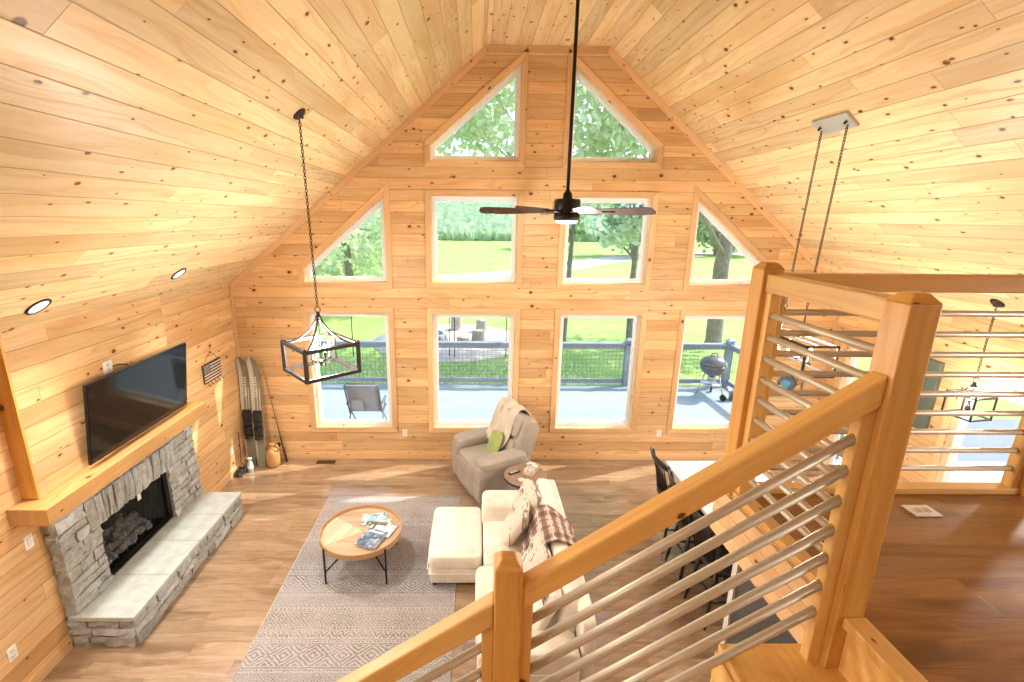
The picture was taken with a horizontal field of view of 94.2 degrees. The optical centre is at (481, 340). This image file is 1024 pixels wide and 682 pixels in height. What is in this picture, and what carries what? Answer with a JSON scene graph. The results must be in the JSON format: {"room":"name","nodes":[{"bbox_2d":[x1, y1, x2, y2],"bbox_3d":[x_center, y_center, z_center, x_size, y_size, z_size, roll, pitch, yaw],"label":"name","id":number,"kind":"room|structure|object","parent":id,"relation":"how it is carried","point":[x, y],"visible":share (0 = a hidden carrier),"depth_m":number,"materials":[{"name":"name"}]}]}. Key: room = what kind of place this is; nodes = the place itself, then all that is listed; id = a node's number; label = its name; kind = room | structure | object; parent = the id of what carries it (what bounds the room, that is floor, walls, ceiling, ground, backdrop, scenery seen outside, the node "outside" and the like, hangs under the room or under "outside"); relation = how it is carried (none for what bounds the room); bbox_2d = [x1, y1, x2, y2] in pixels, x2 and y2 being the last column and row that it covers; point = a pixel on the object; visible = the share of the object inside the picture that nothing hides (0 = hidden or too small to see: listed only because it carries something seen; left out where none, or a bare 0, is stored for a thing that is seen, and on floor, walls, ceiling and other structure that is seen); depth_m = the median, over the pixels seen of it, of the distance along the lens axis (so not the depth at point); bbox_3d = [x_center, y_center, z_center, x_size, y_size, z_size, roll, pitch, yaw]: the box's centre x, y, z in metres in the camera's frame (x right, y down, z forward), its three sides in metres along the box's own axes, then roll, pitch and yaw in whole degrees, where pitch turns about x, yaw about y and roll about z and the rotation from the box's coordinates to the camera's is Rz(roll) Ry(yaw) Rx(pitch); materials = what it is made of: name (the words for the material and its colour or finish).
{"room":"living room","nodes":[
{"label":"living room","id":0,"kind":"room"},
{"bbox_2d":[0,296,175,497],"bbox_3d":[-3.633,0.409,4.557,0.130,1.452,1.820,0,14,-1],"label":"wall","id":1,"kind":"structure","parent":0,"point":[49,364],"depth_m":4.08,"materials":[{"name":"brown wood"}]},
{"bbox_2d":[0,339,40,498],"bbox_3d":[-3.621,0.627,3.662,0.134,1.326,0.021,0,14,-1],"label":"trim","id":2,"kind":"structure","parent":1,"relation":"attached to","point":[10,416],"depth_m":3.68,"materials":[{"name":"brown wood"}]},
{"bbox_2d":[102,360,113,374],"bbox_3d":[-3.562,0.250,4.527,0.010,0.118,0.118,0,14,-1],"label":"wall outlet","id":3,"kind":"object","parent":1,"relation":"attached to","point":[107,366],"visible":1,"depth_m":4.52,"materials":[{"name":"white plastic"}]},
{"bbox_2d":[82,342,186,464],"bbox_3d":[-3.490,0.552,4.869,0.167,0.790,1.460,0,14,-1],"label":"television","id":4,"kind":"object","parent":1,"relation":"attached to","point":[120,405],"visible":1,"depth_m":4.69,"materials":[{"name":"black plastic"}]},
{"bbox_2d":[0,285,246,681],"bbox_3d":[-3.759,1.949,1.927,0.170,2.982,11.241,0,14,-1],"label":"wall","id":5,"kind":"structure","parent":0,"point":[32,613],"depth_m":4.27,"materials":[{"name":"brown wood"}]},
{"bbox_2d":[6,644,18,662],"bbox_3d":[-3.697,2.463,3.744,0.010,0.118,0.075,0,14,-1],"label":"wall outlet","id":6,"kind":"object","parent":5,"relation":"attached to","point":[12,652],"visible":1,"depth_m":3.74,"materials":[{"name":"white plastic"}]},
{"bbox_2d":[23,533,34,550],"bbox_3d":[-3.692,1.639,3.874,0.011,0.118,0.075,0,14,-1],"label":"wall switch","id":7,"kind":"object","parent":5,"relation":"attached to","point":[28,541],"visible":1,"depth_m":3.87,"materials":[{"name":"white plastic"}]},
{"bbox_2d":[27,455,247,681],"bbox_3d":[-3.678,3.250,2.245,0.018,0.105,11.203,0,14,-1],"label":"baseboard","id":8,"kind":"structure","parent":5,"relation":"attached to","point":[67,646],"depth_m":4.17,"materials":[{"name":"brown wood"}]},
{"bbox_2d":[201,351,222,385],"bbox_3d":[-3.688,0.356,6.531,0.071,0.447,0.440,0,14,-1],"label":"plaque","id":9,"kind":"object","parent":5,"relation":"attached to","point":[211,370],"visible":1,"depth_m":6.51,"materials":[{"name":"white paint"}]},
{"bbox_2d":[41,458,824,681],"bbox_3d":[0.883,3.376,2.390,9.344,0.120,11.321,0,14,-1],"label":"floor","id":10,"kind":"structure","parent":0,"point":[205,634],"depth_m":5.31,"materials":[{"name":"brown wood"}]},
{"bbox_2d":[6,401,242,647],"bbox_3d":[-3.611,1.789,4.980,1.044,1.571,2.268,0,14,-1],"label":"fireplace","id":11,"kind":"object","parent":10,"relation":"on","point":[90,519],"visible":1,"depth_m":4.71,"materials":[{"name":"stone"}]},
{"bbox_2d":[101,479,165,566],"bbox_3d":[-3.710,1.905,5.045,0.024,0.580,0.980,0,14,-1],"label":"curtain","id":12,"kind":"object","parent":11,"relation":"hanging from","point":[160,484],"depth_m":5.12,"materials":[{"name":"metal"}]},
{"bbox_2d":[234,432,247,477],"bbox_3d":[-3.639,1.722,7.164,0.149,0.596,0.322,0,14,-1],"label":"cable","id":13,"kind":"object","parent":10,"relation":"on","point":[244,468],"visible":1,"depth_m":7.20,"materials":[{"name":"black rubber"}]},
{"bbox_2d":[236,357,255,464],"bbox_3d":[-3.632,1.089,7.320,0.184,1.754,0.188,0,14,-1],"label":"ski","id":14,"kind":"object","parent":10,"relation":"on","point":[244,384],"visible":0.9,"depth_m":7.31,"materials":[{"name":"paint"}]},
{"bbox_2d":[246,356,265,466],"bbox_3d":[-3.456,1.094,7.285,0.194,1.767,0.211,0,14,-1],"label":"ski","id":15,"kind":"object","parent":10,"relation":"on","point":[254,377],"visible":1,"depth_m":7.28,"materials":[{"name":"paint"}]},
{"bbox_2d":[266,442,280,467],"bbox_3d":[-3.256,1.773,7.423,0.220,0.385,0.210,0,14,-1],"label":"jug","id":16,"kind":"object","parent":10,"relation":"on","point":[273,459],"visible":1,"depth_m":7.36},
{"bbox_2d":[261,363,287,461],"bbox_3d":[-3.244,1.143,7.397,0.296,1.623,0.090,4,15,12],"label":"fishing rod","id":17,"kind":"object","parent":10,"relation":"on","point":[281,442],"visible":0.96,"depth_m":7.49,"materials":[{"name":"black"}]},
{"bbox_2d":[231,497,460,681],"bbox_3d":[-1.198,2.535,5.302,1.842,0.011,2.797,0,14,-1],"label":"area rug","id":18,"kind":"object","parent":10,"relation":"on","point":[313,630],"visible":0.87,"depth_m":4.76,"materials":[{"name":"fabric"}]},
{"bbox_2d":[319,505,401,583],"bbox_3d":[-1.336,2.292,5.317,0.894,0.453,0.894,0,14,-1],"label":"coffee table","id":19,"kind":"object","parent":18,"relation":"on","point":[338,535],"visible":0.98,"depth_m":5.18,"materials":[{"name":"brown wood"}]},
{"bbox_2d":[365,518,393,526],"bbox_3d":[-1.161,2.073,5.407,0.264,0.006,0.194,4,15,11],"label":"magazine","id":20,"kind":"object","parent":19,"relation":"on","point":[389,521],"visible":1,"depth_m":5.43,"materials":[{"name":"paper"}]},
{"bbox_2d":[362,512,385,525],"bbox_3d":[-1.237,2.049,5.473,0.274,0.007,0.204,-2,15,-11],"label":"magazine","id":21,"kind":"object","parent":20,"relation":"on","point":[378,517],"visible":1,"depth_m":5.49,"materials":[{"name":"paper"}]},
{"bbox_2d":[367,524,396,537],"bbox_3d":[-1.115,2.094,5.279,0.284,0.007,0.204,5,15,17],"label":"magazine","id":22,"kind":"object","parent":19,"relation":"on","point":[389,528],"visible":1,"depth_m":5.29,"materials":[{"name":"paper"}]},
{"bbox_2d":[355,528,387,549],"bbox_3d":[-1.183,2.126,5.116,0.239,0.011,0.294,6,15,19],"label":"magazine","id":23,"kind":"object","parent":22,"relation":"on","point":[372,537],"visible":1,"depth_m":5.11,"materials":[{"name":"paper"}]},
{"bbox_2d":[427,507,481,584],"bbox_3d":[-0.288,2.304,5.389,0.581,0.414,0.905,0,14,-1],"label":"ottoman","id":24,"kind":"object","parent":18,"relation":"on","point":[455,546],"visible":0.94,"depth_m":5.07,"materials":[{"name":"beige fabric"}]},
{"bbox_2d":[452,404,538,503],"bbox_3d":[0.222,1.542,6.923,1.043,1.091,1.059,-6,16,-24],"label":"recliner","id":25,"kind":"object","parent":10,"relation":"on","point":[479,471],"visible":0.7,"depth_m":6.64,"materials":[{"name":"fabric"}]},
{"bbox_2d":[486,429,502,453],"bbox_3d":[0.183,1.475,6.848,0.200,0.384,0.404,-5,15,-20],"label":"cushion","id":26,"kind":"object","parent":25,"relation":"on","point":[496,437],"visible":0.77,"depth_m":6.75,"materials":[{"name":"green fabric"}]},
{"bbox_2d":[486,397,531,448],"bbox_3d":[0.396,1.203,7.019,0.552,0.625,0.630,-6,16,-24],"label":"throw","id":27,"kind":"object","parent":25,"relation":"on","point":[503,422],"visible":0.86,"depth_m":6.90,"materials":[{"name":"fabric"}]},
{"bbox_2d":[504,464,547,488],"bbox_3d":[0.569,2.019,6.229,0.572,0.582,0.572,0,14,-1],"label":"side table","id":28,"kind":"object","parent":10,"relation":"on","point":[512,480],"visible":0.53,"depth_m":6.14,"materials":[{"name":"brown wood"}]},
{"bbox_2d":[524,461,538,476],"bbox_3d":[0.654,1.647,6.215,0.167,0.148,0.230,8,16,27],"label":"tissue box","id":29,"kind":"object","parent":28,"relation":"on","point":[531,468],"visible":1,"depth_m":6.17,"materials":[{"name":"white plastic"}]},
{"bbox_2d":[475,478,595,681],"bbox_3d":[0.405,2.249,4.712,0.935,0.893,2.259,0,14,-1],"label":"sofa","id":30,"kind":"object","parent":10,"relation":"on","point":[496,504],"visible":0.31,"depth_m":4.45,"materials":[{"name":"beige fabric"}]},
{"bbox_2d":[483,521,527,565],"bbox_3d":[0.316,2.236,5.164,0.600,0.203,0.725,0,14,-1],"label":"seat cushion","id":31,"kind":"object","parent":30,"relation":"on","point":[492,530],"depth_m":5.10,"materials":[{"name":"fabric"}]},
{"bbox_2d":[475,566,551,643],"bbox_3d":[0.283,2.440,4.370,0.685,0.203,0.895,0,14,-1],"label":"seat cushion","id":32,"kind":"object","parent":30,"relation":"on","point":[484,577],"depth_m":4.53,"materials":[{"name":"fabric"}]},
{"bbox_2d":[502,498,529,546],"bbox_3d":[0.369,1.930,5.068,0.285,0.387,0.425,3,15,10],"label":"throw pillow","id":33,"kind":"object","parent":30,"relation":"on","point":[517,520],"visible":1,"depth_m":4.92,"materials":[{"name":"fabric"}]},
{"bbox_2d":[512,479,541,529],"bbox_3d":[0.497,1.827,5.332,0.257,0.428,0.456,-3,15,-13],"label":"throw pillow","id":34,"kind":"object","parent":30,"relation":"on","point":[527,490],"visible":0.56,"depth_m":5.26,"materials":[{"name":"fabric"}]},
{"bbox_2d":[522,531,550,572],"bbox_3d":[0.507,2.062,4.463,0.250,0.398,0.426,0,14,-1],"label":"throw pillow","id":35,"kind":"object","parent":30,"relation":"on","point":[535,553],"visible":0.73,"depth_m":4.39,"materials":[{"name":"fabric"}]},
{"bbox_2d":[532,589,561,629],"bbox_3d":[0.516,2.170,4.006,0.259,0.415,0.445,0,14,-3],"label":"throw pillow","id":36,"kind":"object","parent":30,"relation":"on","point":[543,623],"visible":0.17,"depth_m":3.81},
{"bbox_2d":[535,478,558,511],"bbox_3d":[0.693,1.922,5.214,0.215,0.505,0.920,0,14,-1],"label":"cushion","id":37,"kind":"object","parent":30,"relation":"on","point":[545,487],"depth_m":5.24,"materials":[{"name":"fabric"}]},
{"bbox_2d":[519,504,576,555],"bbox_3d":[0.667,2.008,4.702,0.552,0.566,0.652,0,14,-1],"label":"plaid throw","id":38,"kind":"object","parent":30,"relation":"on","point":[553,526],"visible":0.53,"depth_m":4.67,"materials":[{"name":"fabric"}]},
{"bbox_2d":[548,540,580,632],"bbox_3d":[0.703,2.162,4.285,0.215,0.505,0.960,0,14,-1],"label":"cushion","id":39,"kind":"object","parent":30,"relation":"on","point":[555,546],"depth_m":3.89,"materials":[{"name":"fabric"}]},
{"bbox_2d":[650,447,695,552],"bbox_3d":[2.271,1.885,5.664,0.553,1.162,0.492,0,14,-3],"label":"bar stool","id":40,"kind":"object","parent":10,"relation":"on","point":[662,485],"visible":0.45,"depth_m":5.57,"materials":[{"name":"black paint"}]},
{"bbox_2d":[665,470,718,584],"bbox_3d":[2.267,2.021,5.136,0.553,1.162,0.492,1,14,1],"label":"bar stool","id":41,"kind":"object","parent":10,"relation":"on","point":[689,519],"visible":0.37,"depth_m":5.06,"materials":[{"name":"black paint"}]},
{"bbox_2d":[684,511,732,630],"bbox_3d":[2.273,2.157,4.608,0.553,1.162,0.492,0,15,-4],"label":"bar stool","id":42,"kind":"object","parent":10,"relation":"on","point":[720,551],"visible":0.33,"depth_m":4.52,"materials":[{"name":"black paint"}]},
{"bbox_2d":[665,461,767,578],"bbox_3d":[2.829,2.142,5.187,1.095,0.910,1.710,0,14,-1],"label":"dining table","id":43,"kind":"object","parent":10,"relation":"on","point":[682,470],"visible":0.1,"depth_m":5.68,"materials":[{"name":"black paint"}]},
{"bbox_2d":[665,461,767,514],"bbox_3d":[2.834,1.721,5.078,1.095,0.040,1.710,0,14,-1],"label":"island countertop","id":44,"kind":"structure","parent":43,"relation":"on","point":[682,470],"depth_m":5.69,"materials":[{"name":"white stone"}]},
{"bbox_2d":[710,633,890,681],"bbox_3d":[-0.435,2.105,1.388,3.269,2.234,1.045,0,14,-1],"label":"staircase","id":45,"kind":"structure","parent":10,"relation":"on","point":[763,662],"depth_m":1.57,"materials":[{"name":"brown wood"}]},
{"bbox_2d":[336,291,942,681],"bbox_3d":[-0.026,1.266,1.659,2.509,2.912,0.089,0,14,-1],"label":"stair railing","id":46,"kind":"object","parent":45,"relation":"on","point":[879,407],"visible":0.92,"depth_m":1.50,"materials":[{"name":"brown wood"}]},
{"bbox_2d":[0,0,1023,334],"bbox_3d":[0.927,-0.990,1.341,9.404,3.436,11.471,0,14,-1],"label":"ceiling","id":47,"kind":"structure","parent":0,"point":[143,142],"depth_m":3.80,"materials":[{"name":"brown wood"}]},
{"bbox_2d":[25,298,51,314],"bbox_3d":[-3.319,-0.257,3.557,0.147,0.127,0.183,0,14,-1],"label":"recessed light","id":48,"kind":"object","parent":47,"relation":"in","point":[42,304],"visible":1,"depth_m":3.55,"materials":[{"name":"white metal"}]},
{"bbox_2d":[280,108,361,384],"bbox_3d":[-1.532,-0.834,4.312,0.560,2.329,0.560,-12,19,-41],"label":"lantern chandelier","id":49,"kind":"object","parent":47,"relation":"hanging from","point":[300,113],"visible":1,"depth_m":4.47,"materials":[{"name":"brown metal"}]},
{"bbox_2d":[479,0,655,223],"bbox_3d":[0.892,-2.310,4.664,1.700,2.260,1.700,4,15,14],"label":"ceiling fan","id":50,"kind":"object","parent":47,"relation":"hanging from","point":[567,210],"visible":1,"depth_m":4.70,"materials":[{"name":"black metal"}]},
{"bbox_2d":[777,111,859,377],"bbox_3d":[3.232,-0.924,4.725,0.325,2.396,0.960,0,14,-1],"label":"linear chandelier","id":51,"kind":"object","parent":47,"relation":"hanging from","point":[845,120],"visible":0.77,"depth_m":4.52,"materials":[{"name":"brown metal"}]},
{"bbox_2d":[777,340,810,364],"bbox_3d":[3.224,0.044,4.975,0.044,0.223,0.700,0,14,-1],"label":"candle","id":52,"kind":"object","parent":51,"relation":"on","point":[808,362],"depth_m":4.72,"materials":[{"name":"silver wax"}]},
{"bbox_2d":[941,299,1004,421],"bbox_3d":[5.204,0.191,4.943,0.293,1.273,0.293,-2,15,-10],"label":"hanging lantern","id":53,"kind":"object","parent":47,"relation":"hanging from","point":[996,303],"visible":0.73,"depth_m":4.96,"materials":[{"name":"brown metal"}]},
{"bbox_2d":[231,52,835,453],"bbox_3d":[0.850,-0.978,7.097,9.384,6.157,0.170,0,14,-1],"label":"wall","id":54,"kind":"structure","parent":0,"point":[268,302],"depth_m":7.04,"materials":[{"name":"brown wood"}]},
{"bbox_2d":[228,284,239,356],"bbox_3d":[-3.720,0.485,7.319,0.030,2.722,0.030,0,14,-1],"label":"trim","id":55,"kind":"structure","parent":54,"relation":"attached to","point":[229,287],"depth_m":7.11,"materials":[{"name":"brown wood"}]},
{"bbox_2d":[298,182,392,287],"bbox_3d":[-1.993,-1.527,6.894,1.373,1.495,0.155,0,14,-1],"label":"window","id":56,"kind":"structure","parent":54,"relation":"in","point":[384,206],"depth_m":6.93,"materials":[{"name":"brown wood"}]},
{"bbox_2d":[301,307,397,431],"bbox_3d":[-2.013,0.462,7.407,1.373,2.019,0.155,0,14,-1],"label":"window","id":57,"kind":"structure","parent":54,"relation":"in","point":[325,311],"depth_m":7.40,"materials":[{"name":"brown wood"}]},
{"bbox_2d":[424,189,523,288],"bbox_3d":[-0.108,-1.468,6.931,1.408,1.400,0.155,0,14,-1],"label":"window","id":58,"kind":"structure","parent":54,"relation":"in","point":[436,194],"depth_m":6.90,"materials":[{"name":"brown wood"}]},
{"bbox_2d":[427,308,520,432],"bbox_3d":[-0.128,0.475,7.432,1.408,2.019,0.155,0,14,-1],"label":"window","id":59,"kind":"structure","parent":54,"relation":"in","point":[437,312],"depth_m":7.34,"materials":[{"name":"brown wood"}]},
{"bbox_2d":[423,51,528,166],"bbox_3d":[-0.090,-3.167,6.492,1.408,1.496,0.155,0,14,-1],"label":"window","id":60,"kind":"structure","parent":54,"relation":"in","point":[436,160],"depth_m":6.52,"materials":[{"name":"brown wood"}]},
{"bbox_2d":[229,45,827,288],"bbox_3d":[0.865,-2.314,6.655,9.142,3.249,0.022,0,14,-1],"label":"trim","id":61,"kind":"structure","parent":54,"relation":"attached to","point":[620,62],"depth_m":6.52,"materials":[{"name":"brown wood"}]},
{"bbox_2d":[255,452,803,459],"bbox_3d":[0.822,1.879,7.737,9.144,0.105,0.018,0,14,-1],"label":"baseboard","id":62,"kind":"structure","parent":54,"relation":"attached to","point":[290,455],"depth_m":7.73,"materials":[{"name":"brown wood"}]},
{"bbox_2d":[549,309,647,432],"bbox_3d":[1.795,0.488,7.458,1.391,2.019,0.155,0,14,-1],"label":"window","id":63,"kind":"structure","parent":54,"relation":"in","point":[560,314],"depth_m":7.42,"materials":[{"name":"brown wood"}]},
{"bbox_2d":[556,191,659,289],"bbox_3d":[1.815,-1.455,6.956,1.391,1.400,0.155,0,14,-1],"label":"window","id":64,"kind":"structure","parent":54,"relation":"in","point":[616,196],"depth_m":6.95,"materials":[{"name":"brown wood"}]},
{"bbox_2d":[562,49,663,168],"bbox_3d":[1.833,-3.155,6.518,1.391,1.497,0.155,0,14,-1],"label":"window","id":65,"kind":"structure","parent":54,"relation":"in","point":[590,162],"depth_m":6.55,"materials":[{"name":"brown wood"}]},
{"bbox_2d":[666,310,745,433],"bbox_3d":[3.679,0.501,7.483,1.383,2.019,0.155,0,14,-1],"label":"window","id":66,"kind":"structure","parent":54,"relation":"in","point":[684,314],"depth_m":7.42,"materials":[{"name":"brown wood"}]},
{"bbox_2d":[683,185,769,290],"bbox_3d":[3.700,-1.487,6.970,1.383,1.494,0.155,0,14,-1],"label":"window","id":67,"kind":"structure","parent":54,"relation":"in","point":[698,194],"depth_m":6.96,"materials":[{"name":"brown wood"}]},
{"bbox_2d":[777,377,803,389],"bbox_3d":[4.859,0.682,7.465,0.424,0.298,0.041,0,14,-1],"label":"wall plaque","id":68,"kind":"object","parent":54,"relation":"attached to","point":[789,383],"visible":0.75,"depth_m":7.45,"materials":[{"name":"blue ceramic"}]},
{"bbox_2d":[809,316,838,454],"bbox_3d":[5.393,0.548,7.440,0.030,2.722,0.030,0,14,-1],"label":"trim","id":69,"kind":"structure","parent":54,"relation":"attached to","point":[837,317],"depth_m":7.32,"materials":[{"name":"brown wood"}]},
{"bbox_2d":[755,494,1023,681],"bbox_3d":[3.370,1.507,-0.693,4.278,0.030,6.230,0,14,-1],"label":"floor","id":70,"kind":"structure","parent":0,"point":[947,592],"depth_m":1.68,"materials":[{"name":"brown wood"}]},
{"bbox_2d":[724,262,891,581],"bbox_3d":[1.200,0.382,1.852,0.089,1.313,0.701,0,14,-1],"label":"loft railing","id":71,"kind":"object","parent":70,"relation":"on","point":[768,283],"visible":0.5,"depth_m":1.92,"materials":[{"name":"brown wood"}]},
{"bbox_2d":[842,618,927,681],"bbox_3d":[1.205,1.024,1.076,0.073,0.038,0.944,0,14,-1],"label":"trim","id":72,"kind":"structure","parent":70,"relation":"attached to","point":[890,661],"depth_m":1.41,"materials":[{"name":"brown wood"}]},
{"bbox_2d":[749,272,1023,495],"bbox_3d":[2.707,0.199,2.139,2.928,1.073,0.089,0,14,-1],"label":"wall","id":73,"kind":"structure","parent":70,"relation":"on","point":[1012,481],"depth_m":2.10,"materials":[{"name":"brown wood"}]},
{"bbox_2d":[901,505,943,516],"bbox_3d":[1.950,0.750,2.103,0.117,0.008,0.083,0,14,-1],"label":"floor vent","id":74,"kind":"object","parent":70,"relation":"attached to","point":[917,510],"visible":1,"depth_m":2.09,"materials":[{"name":"beige paint"}]},
{"bbox_2d":[812,309,1023,481],"bbox_3d":[5.554,2.013,2.051,0.170,2.982,11.241,0,14,-1],"label":"wall","id":75,"kind":"structure","parent":0,"point":[858,323],"depth_m":5.48,"materials":[{"name":"brown wood"}]},
{"bbox_2d":[710,494,811,643],"bbox_3d":[3.340,1.606,-0.658,4.336,0.240,6.248,0,14,-1],"label":"trim","id":76,"kind":"structure","parent":75,"relation":"attached to","point":[737,516],"depth_m":1.92,"materials":[{"name":"brown wood"}]},
{"bbox_2d":[821,343,863,463],"bbox_3d":[5.468,1.165,6.737,0.150,2.136,1.276,0,14,-1],"label":"window","id":77,"kind":"structure","parent":75,"relation":"in","point":[853,360],"depth_m":7.13,"materials":[{"name":"brown wood"}]},
{"bbox_2d":[912,358,944,428],"bbox_3d":[5.402,0.655,5.770,0.055,0.880,0.215,0,14,-1],"label":"wall art","id":78,"kind":"object","parent":75,"relation":"attached to","point":[929,384],"depth_m":5.71,"materials":[{"name":"green paint"}]},
{"bbox_2d":[926,378,1023,481],"bbox_3d":[5.491,1.321,4.933,0.150,1.616,1.446,0,14,-1],"label":"window","id":79,"kind":"structure","parent":75,"relation":"in","point":[958,439],"depth_m":5.48,"materials":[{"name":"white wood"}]},
{"bbox_3d":[1.636,2.392,1.349,0.100,2.320,3.380,0,14,-1],"label":"wall","id":80,"kind":"structure","parent":0,"visible":0},
{"bbox_2d":[720,562,739,643],"bbox_3d":[1.547,1.967,3.012,0.060,2.310,0.045,0,14,-1],"label":"trim","id":81,"kind":"structure","parent":80,"relation":"attached to","point":[735,569],"depth_m":2.90,"materials":[{"name":"beige paint"}]},
{"bbox_2d":[727,567,797,643],"bbox_3d":[1.516,2.204,2.575,0.100,2.030,0.950,0,14,-1],"label":"door","id":82,"kind":"structure","parent":80,"relation":"in","point":[785,637],"depth_m":2.68,"materials":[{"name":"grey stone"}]},
{"label":"outside","id":83,"kind":"structure","parent":0,"visible":0},
{"bbox_2d":[317,228,1023,436],"bbox_3d":[-1.230,-26.860,106.665,280.000,7.866,300.000,0,14,-1],"label":"lawn","id":84,"kind":"structure","parent":83,"point":[453,256],"depth_m":20.65,"materials":[{"name":"plant"}]},
{"bbox_2d":[312,208,439,275],"bbox_3d":[-8.092,-6.003,23.854,12.626,9.077,7.916,6,16,21],"label":"tree","id":85,"kind":"object","parent":84,"relation":"on","point":[343,254],"visible":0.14,"depth_m":23.13,"materials":[{"name":"green plant"}]},
{"bbox_2d":[374,324,508,362],"bbox_3d":[-1.244,-0.023,18.365,5.800,0.035,5.800,0,14,-1],"label":"patio","id":86,"kind":"structure","parent":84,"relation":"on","point":[493,334],"depth_m":17.17,"materials":[{"name":"concrete"}]},
{"bbox_2d":[438,329,447,340],"bbox_3d":[-1.987,-0.130,17.916,1.453,0.370,1.453,0,14,-1],"label":"fire pit","id":87,"kind":"object","parent":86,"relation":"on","point":[442,334],"visible":0.25,"depth_m":17.66,"materials":[{"name":"grey stone"}]},
{"bbox_2d":[450,317,462,330],"bbox_3d":[-1.061,-0.758,20.036,0.540,0.625,0.540,0,14,-1],"label":"seat","id":88,"kind":"object","parent":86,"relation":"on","point":[458,320],"visible":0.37,"depth_m":19.86,"materials":[{"name":"brown wood"}]},
{"bbox_2d":[472,329,483,340],"bbox_3d":[-0.134,-0.118,17.733,0.540,0.555,0.540,0,14,-1],"label":"seat","id":89,"kind":"object","parent":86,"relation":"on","point":[477,335],"visible":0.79,"depth_m":17.53,"materials":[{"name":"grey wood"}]},
{"bbox_2d":[476,319,487,332],"bbox_3d":[-0.008,-0.627,19.772,0.540,0.525,0.540,0,14,-1],"label":"seat","id":90,"kind":"object","parent":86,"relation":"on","point":[481,324],"visible":0.84,"depth_m":19.58,"materials":[{"name":"brown wood"}]},
{"bbox_2d":[325,358,596,384],"bbox_3d":[-0.671,1.072,13.894,8.098,0.160,3.762,0,14,-1],"label":"weeds","id":91,"kind":"object","parent":84,"relation":"on","point":[492,363],"visible":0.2,"depth_m":14.61,"materials":[{"name":"green plant"}]},
{"bbox_2d":[351,201,626,241],"bbox_3d":[-8.780,-30.592,115.775,96.562,10.101,62.734,0,14,-1],"label":"crop","id":92,"kind":"object","parent":84,"relation":"on","point":[462,221],"visible":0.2,"depth_m":96.41,"materials":[{"name":"green plant"}]},
{"bbox_2d":[436,79,638,341],"bbox_3d":[0.629,-5.211,16.319,11.701,11.362,6.965,3,15,9],"label":"tree","id":93,"kind":"object","parent":84,"relation":"on","point":[475,129],"visible":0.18,"depth_m":14.98,"materials":[{"name":"green plant"}]},
{"bbox_2d":[568,203,592,248],"bbox_3d":[11.677,-18.035,72.144,10.584,8.542,8.178,0,14,-1],"label":"tree","id":94,"kind":"object","parent":84,"relation":"on","point":[581,229],"visible":0.12,"depth_m":70.63,"materials":[{"name":"green plant"}]},
{"bbox_2d":[573,84,648,338],"bbox_3d":[4.907,-4.583,15.414,6.370,10.686,6.190,11,18,36],"label":"tree","id":95,"kind":"object","parent":84,"relation":"on","point":[628,235],"visible":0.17,"depth_m":14.78,"materials":[{"name":"green plant"}]},
{"bbox_2d":[593,203,701,250],"bbox_3d":[21.611,-15.697,60.246,13.177,10.170,11.470,-5,15,-19],"label":"tree","id":96,"kind":"object","parent":84,"relation":"on","point":[612,220],"visible":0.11,"depth_m":60.44,"materials":[{"name":"green plant"}]},
{"bbox_2d":[574,95,732,342],"bbox_3d":[8.699,-5.871,17.100,12.718,12.450,10.763,0,14,-1],"label":"tree","id":97,"kind":"object","parent":84,"relation":"on","point":[714,329],"visible":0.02,"depth_m":17.08,"materials":[{"name":"green plant"}]},
{"bbox_2d":[696,216,738,254],"bbox_3d":[34.124,-17.105,64.096,15.417,12.764,10.512,0,14,-1],"label":"tree","id":98,"kind":"object","parent":84,"relation":"on","point":[704,238],"visible":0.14,"depth_m":64.50,"materials":[{"name":"green plant"}]},
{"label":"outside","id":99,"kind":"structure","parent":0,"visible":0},
{"bbox_2d":[321,383,1006,481],"bbox_3d":[0.916,2.872,4.863,16.000,0.140,13.960,0,14,-1],"label":"deck","id":100,"kind":"object","parent":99,"point":[456,401],"visible":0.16,"depth_m":10.36,"materials":[{"name":"wood"}]},
{"bbox_2d":[343,383,386,419],"bbox_3d":[-2.146,1.178,8.873,0.680,1.094,0.798,0,14,-1],"label":"deck chair","id":101,"kind":"object","parent":100,"relation":"on","point":[360,398],"visible":0.98,"depth_m":8.61,"materials":[{"name":"grey fabric"}]},
{"bbox_2d":[351,399,363,410],"bbox_3d":[-2.263,1.164,8.672,0.220,0.255,0.159,0,14,-1],"label":"cushion","id":102,"kind":"object","parent":101,"relation":"on","point":[356,404],"depth_m":8.63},
{"bbox_2d":[317,338,843,458],"bbox_3d":[-0.514,0.924,9.694,13.247,1.190,3.790,0,14,-1],"label":"deck railing","id":103,"kind":"object","parent":100,"relation":"on","point":[729,347],"visible":0.33,"depth_m":11.40,"materials":[{"name":"metal"}]},
{"bbox_2d":[695,353,727,400],"bbox_3d":[5.227,0.771,10.810,0.636,1.040,0.726,0,14,-1],"label":"grill","id":104,"kind":"object","parent":100,"relation":"on","point":[712,365],"visible":1,"depth_m":10.63,"materials":[{"name":"grey metal"}]},
{"bbox_2d":[699,363,727,375],"bbox_3d":[5.253,0.661,10.787,0.586,0.272,0.586,0,14,-1],"label":"bowl","id":105,"kind":"object","parent":104,"relation":"on","point":[710,370],"depth_m":10.56,"materials":[{"name":"grey metal"}]},
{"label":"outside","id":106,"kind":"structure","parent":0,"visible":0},
{"bbox_2d":[437,255,702,276],"bbox_3d":[12.679,-8.545,51.923,35.778,0.001,31.857,0,14,-1],"label":"gravel drive","id":107,"kind":"structure","parent":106,"point":[581,264],"depth_m":49.76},
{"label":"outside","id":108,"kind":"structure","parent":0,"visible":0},
{"bbox_2d":[957,419,1019,462],"bbox_3d":[44.449,2.541,10.463,70.800,0.130,16.000,0,14,-1],"label":"pad","id":109,"kind":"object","parent":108,"point":[969,440],"depth_m":10.32,"materials":[{"name":"concrete"}]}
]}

